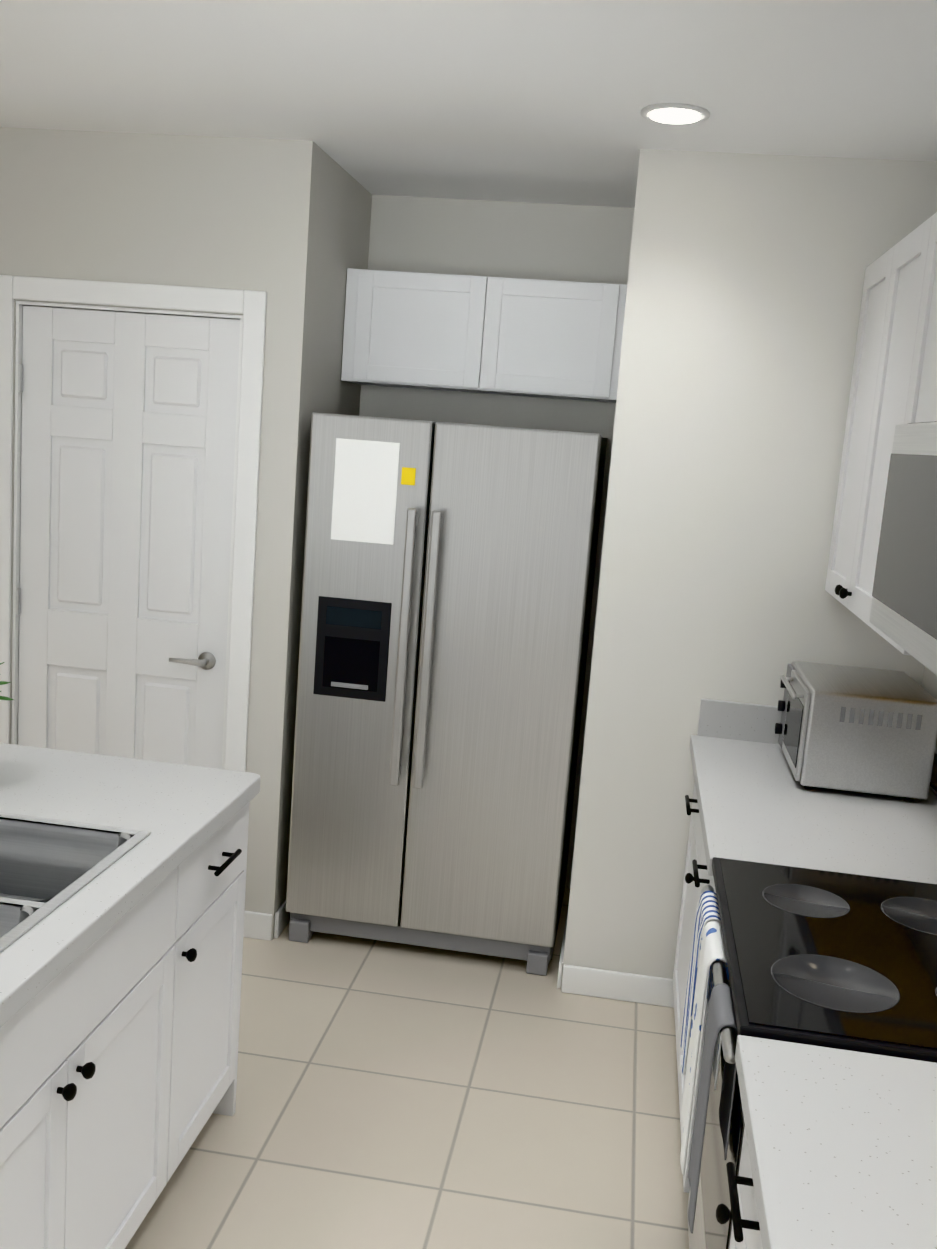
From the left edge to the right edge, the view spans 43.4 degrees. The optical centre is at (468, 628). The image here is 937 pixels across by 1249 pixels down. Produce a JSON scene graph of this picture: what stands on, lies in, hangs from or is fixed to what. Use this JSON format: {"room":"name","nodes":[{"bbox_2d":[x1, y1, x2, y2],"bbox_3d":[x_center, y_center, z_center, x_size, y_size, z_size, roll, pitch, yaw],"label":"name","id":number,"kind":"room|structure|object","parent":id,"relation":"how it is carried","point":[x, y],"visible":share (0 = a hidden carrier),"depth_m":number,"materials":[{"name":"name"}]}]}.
{"room":"kitchen","nodes":[
{"label":"kitchen","id":0,"kind":"room"},
{"bbox_2d":[125,888,688,1248],"bbox_3d":[-2.322,1.312,2.259,7.310,0.100,10.300,6,10,8],"label":"floor","id":1,"kind":"structure","parent":0,"point":[391,1095],"depth_m":3.11,"materials":[{"name":"tile"}]},
{"bbox_2d":[0,802,249,1248],"bbox_3d":[-1.187,0.952,1.992,0.999,0.868,2.152,6,10,8],"label":"kitchen island","id":2,"kind":"object","parent":1,"relation":"on","point":[119,1041],"visible":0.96,"depth_m":2.31,"materials":[{"name":"white wood"}]},
{"bbox_2d":[0,743,260,1027],"bbox_3d":[-1.208,0.498,1.923,1.088,0.040,2.202,6,10,8],"label":"island countertop","id":3,"kind":"structure","parent":2,"relation":"on","point":[181,813],"depth_m":2.56,"materials":[{"name":"stone"}]},
{"bbox_2d":[0,662,13,699],"bbox_3d":[-1.221,0.170,2.615,0.393,0.371,0.288,6,10,8],"label":"plant","id":4,"kind":"object","parent":3,"relation":"on","point":[3,697],"visible":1,"depth_m":2.65,"materials":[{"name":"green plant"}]},
{"bbox_2d":[0,813,150,951],"bbox_3d":[-1.026,0.556,2.083,0.595,0.198,0.870,6,10,8],"label":"double-bowl sink","id":5,"kind":"object","parent":3,"relation":"in","point":[48,866],"visible":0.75,"depth_m":2.46,"materials":[{"name":"silver metal"}]},
{"bbox_2d":[286,412,606,975],"bbox_3d":[-0.063,0.187,4.197,0.929,1.806,0.822,6,10,8],"label":"fridge","id":6,"kind":"object","parent":1,"relation":"on","point":[448,580],"visible":1,"depth_m":3.84,"materials":[{"name":"metal"}]},
{"bbox_2d":[673,783,696,1010],"bbox_3d":[0.949,0.878,3.392,0.634,0.868,0.587,6,10,8],"label":"base cabinet","id":7,"kind":"object","parent":1,"relation":"on","point":[693,812],"depth_m":3.64,"materials":[{"name":"white wood"}]},
{"bbox_2d":[674,801,728,1223],"bbox_3d":[0.877,0.954,2.910,0.634,0.868,0.637,6,10,8],"label":"base cabinet","id":8,"kind":"object","parent":1,"relation":"on","point":[699,877],"depth_m":3.16,"materials":[{"name":"white wood"}]},
{"bbox_2d":[721,1127,757,1248],"bbox_3d":[0.682,1.159,1.612,0.634,0.868,0.456,6,10,8],"label":"base cabinet","id":9,"kind":"object","parent":1,"relation":"on","point":[742,1214],"depth_m":1.68,"materials":[{"name":"white wood"}]},
{"bbox_2d":[757,1219,762,1248],"bbox_3d":[0.598,1.248,1.050,0.634,0.868,0.933,6,10,8],"label":"base cabinet","id":10,"kind":"object","parent":1,"relation":"on","point":[759,1242],"depth_m":1.58,"materials":[{"name":"white wood"}]},
{"bbox_2d":[690,698,936,1248],"bbox_3d":[0.704,0.656,1.505,0.661,0.155,4.317,6,10,8],"label":"countertop","id":11,"kind":"structure","parent":10,"relation":"on","point":[842,1146],"depth_m":1.70,"materials":[{"name":"stone"}]},
{"bbox_2d":[775,661,936,800],"bbox_3d":[1.067,0.295,3.196,0.411,0.274,0.640,6,10,8],"label":"toaster oven","id":12,"kind":"object","parent":11,"relation":"on","point":[857,729],"visible":1,"depth_m":3.09,"materials":[{"name":"silver metal"}]},
{"bbox_2d":[687,857,936,1248],"bbox_3d":[0.765,0.902,2.191,0.674,1.192,0.762,6,10,8],"label":"range","id":13,"kind":"object","parent":1,"relation":"on","point":[836,960],"visible":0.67,"depth_m":2.09,"materials":[{"name":"glass"}]},
{"bbox_2d":[680,891,720,1074],"bbox_3d":[0.486,0.739,2.456,0.048,0.359,0.187,6,10,8],"label":"striped towel","id":14,"kind":"object","parent":13,"relation":"hanging from","point":[707,910],"visible":0.58,"depth_m":2.43,"materials":[{"name":"white fabric"}]},
{"bbox_2d":[680,921,728,1174],"bbox_3d":[0.456,0.808,2.276,0.048,0.439,0.184,6,10,8],"label":"towel","id":15,"kind":"object","parent":13,"relation":"hanging from","point":[712,948],"visible":0.62,"depth_m":2.23,"materials":[{"name":"white fabric"}]},
{"bbox_2d":[688,983,737,1233],"bbox_3d":[0.419,0.819,2.015,0.048,0.379,0.158,6,10,8],"label":"towel","id":16,"kind":"object","parent":13,"relation":"hanging from","point":[720,1013],"visible":0.81,"depth_m":1.98,"materials":[{"name":"grey fabric"}]},
{"bbox_2d":[0,127,936,986],"bbox_3d":[-2.279,-0.025,1.975,7.110,2.630,10.070,6,10,8],"label":"wall","id":17,"kind":"structure","parent":0,"point":[720,423],"depth_m":3.68,"materials":[{"name":"grey paint"}]},
{"bbox_2d":[0,275,266,771],"bbox_3d":[-1.168,-0.054,4.030,0.930,2.170,0.194,6,10,8],"label":"pantry door","id":18,"kind":"structure","parent":17,"relation":"in","point":[137,453],"depth_m":3.93,"materials":[{"name":"white wood"}]},
{"bbox_2d":[263,900,289,940],"bbox_3d":[-0.612,0.972,4.449,0.016,0.095,0.814,6,10,8],"label":"baseboard","id":19,"kind":"structure","parent":17,"relation":"attached to","point":[282,918],"depth_m":4.08,"materials":[{"name":"white wood"}]},
{"bbox_2d":[341,268,626,402],"bbox_3d":[0.071,-1.057,4.276,0.999,0.390,0.336,6,10,8],"label":"upper cabinet","id":20,"kind":"object","parent":17,"relation":"attached to","point":[555,339],"visible":1,"depth_m":4.12,"materials":[{"name":"white wood"}]},
{"bbox_2d":[561,906,568,951],"bbox_3d":[0.368,1.074,4.291,0.020,0.095,0.864,6,10,8],"label":"baseboard","id":21,"kind":"structure","parent":17,"relation":"attached to","point":[564,937],"depth_m":4.04,"materials":[{"name":"white wood"}]},
{"bbox_2d":[557,952,673,1007],"bbox_3d":[0.787,1.191,3.788,1.003,0.095,0.028,6,10,8],"label":"baseboard","id":22,"kind":"structure","parent":17,"relation":"attached to","point":[621,986],"depth_m":3.82,"materials":[{"name":"white wood"}]},
{"bbox_2d":[825,228,916,621],"bbox_3d":[1.194,-0.501,2.995,0.316,0.914,0.870,6,10,8],"label":"upper cabinet","id":23,"kind":"object","parent":17,"relation":"attached to","point":[894,379],"depth_m":3.08,"materials":[{"name":"white wood"}]},
{"bbox_2d":[865,212,936,654],"bbox_3d":[1.124,-0.426,2.524,0.316,0.914,0.371,6,10,8],"label":"upper cabinet","id":24,"kind":"object","parent":17,"relation":"attached to","point":[917,362],"depth_m":2.63,"materials":[{"name":"white wood"}]},
{"bbox_3d":[1.080,-0.596,2.078,0.316,0.437,0.462,6,10,8],"label":"upper cabinet","id":25,"kind":"object","parent":17,"relation":"attached to","visible":0},
{"bbox_2d":[869,421,936,675],"bbox_3d":[0.980,-0.126,2.001,0.400,0.427,0.772,6,10,8],"label":"microwave","id":26,"kind":"object","parent":25,"relation":"attached to","point":[903,613],"visible":1,"depth_m":2.13,"materials":[{"name":"grey plastic"}]},
{"bbox_2d":[0,0,936,207],"bbox_3d":[-2.117,-1.372,1.804,7.310,0.100,10.300,6,10,8],"label":"ceiling","id":27,"kind":"structure","parent":0,"point":[537,101],"depth_m":2.88,"materials":[{"name":"white paint"}]},
{"bbox_2d":[641,103,709,124],"bbox_3d":[0.531,-1.319,3.023,0.176,0.011,0.176,6,10,8],"label":"recessed light","id":28,"kind":"object","parent":27,"relation":"in","point":[674,114],"visible":1,"depth_m":3.00,"materials":[{"name":"white"}]}
]}

